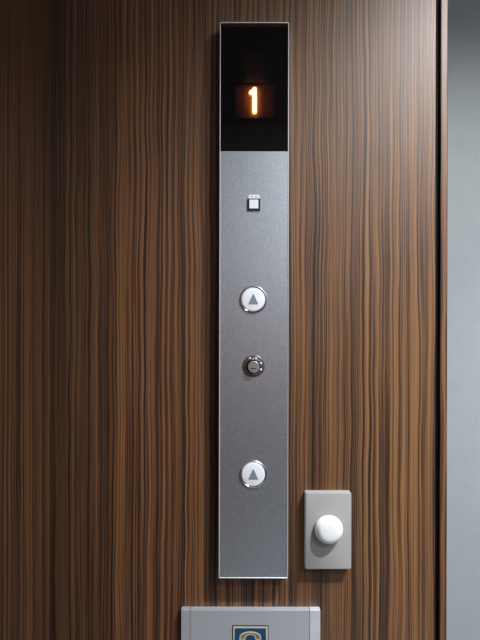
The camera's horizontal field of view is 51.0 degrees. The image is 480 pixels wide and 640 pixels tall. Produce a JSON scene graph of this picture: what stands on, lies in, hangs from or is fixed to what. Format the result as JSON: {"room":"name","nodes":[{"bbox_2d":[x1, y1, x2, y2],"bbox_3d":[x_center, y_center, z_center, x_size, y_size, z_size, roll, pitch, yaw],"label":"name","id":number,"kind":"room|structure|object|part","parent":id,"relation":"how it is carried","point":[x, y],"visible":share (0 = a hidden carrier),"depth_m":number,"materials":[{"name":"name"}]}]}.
{"room":"elevator lobby","nodes":[
{"label":"elevator lobby","id":0,"kind":"room"},
{"bbox_2d":[0,0,50,639],"bbox_3d":[-0.286,0.149,-0.220,0.020,2.300,1.900,0,0,0],"label":"wall","id":1,"kind":"structure","parent":0,"point":[25,25],"depth_m":0.64,"materials":[{"name":"brown wood"}]},
{"bbox_2d":[49,0,435,639],"bbox_3d":[0.004,0.150,0.741,0.559,2.300,0.022,0,0,0],"label":"wall","id":2,"kind":"structure","parent":0,"point":[135,168],"depth_m":0.73,"materials":[{"name":"brown wood"}]},
{"bbox_2d":[181,606,319,639],"bbox_3d":[0.015,0.510,0.724,0.199,0.190,0.012,0,0,0],"label":"intercom box","id":3,"kind":"object","parent":2,"relation":"attached to","point":[197,622],"visible":1,"depth_m":0.72,"materials":[{"name":"grey plastic"}]},
{"bbox_2d":[219,22,288,577],"bbox_3d":[0.019,-0.028,0.716,0.098,0.785,0.027,0,0,0],"label":"panel","id":4,"kind":"object","parent":2,"relation":"attached to","point":[254,56],"visible":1,"depth_m":0.71,"materials":[{"name":"metal"}]},
{"bbox_2d":[242,355,264,377],"bbox_3d":[0.019,0.066,0.710,0.032,0.032,0.002,0,0,0],"label":"switch","id":5,"kind":"object","parent":4,"relation":"attached to","point":[253,366],"depth_m":0.71,"materials":[{"name":"silver metal"}]},
{"bbox_2d":[247,199,259,210],"bbox_3d":[0.019,-0.162,0.710,0.018,0.017,0.003,0,0,0],"label":"lamp","id":6,"kind":"object","parent":4,"relation":"attached to","point":[252,204],"depth_m":0.71,"materials":[{"name":"white plastic"}]},
{"bbox_2d":[304,490,350,568],"bbox_3d":[0.126,0.301,0.717,0.066,0.109,0.026,0,0,0],"label":"switch","id":7,"kind":"object","parent":2,"relation":"attached to","point":[327,513],"visible":1,"depth_m":0.72,"materials":[{"name":"grey plastic"}]},
{"bbox_3d":[0.126,0.298,0.711,0.040,0.040,0.014,0,0,0],"label":"knob","id":8,"kind":"part","parent":7,"relation":"part of","materials":[{"name":"white plastic"}]},
{"bbox_2d":[435,0,439,639],"bbox_3d":[0.287,0.151,0.748,0.008,2.300,0.025,0,0,0],"label":"trim","id":9,"kind":"structure","parent":2,"relation":"attached to","point":[437,1],"depth_m":0.73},
{"bbox_2d":[438,0,447,639],"bbox_3d":[0.296,0.151,0.742,0.011,2.300,0.023,0,0,0],"label":"trim","id":10,"kind":"structure","parent":2,"relation":"attached to","point":[443,30],"depth_m":0.73,"materials":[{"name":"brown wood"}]},
{"bbox_2d":[446,0,479,639],"bbox_3d":[0.767,0.152,0.990,0.966,2.300,0.020,0,0,0],"label":"wall","id":11,"kind":"structure","parent":0,"point":[463,191],"depth_m":0.98,"materials":[{"name":"grey paint"}]}
]}

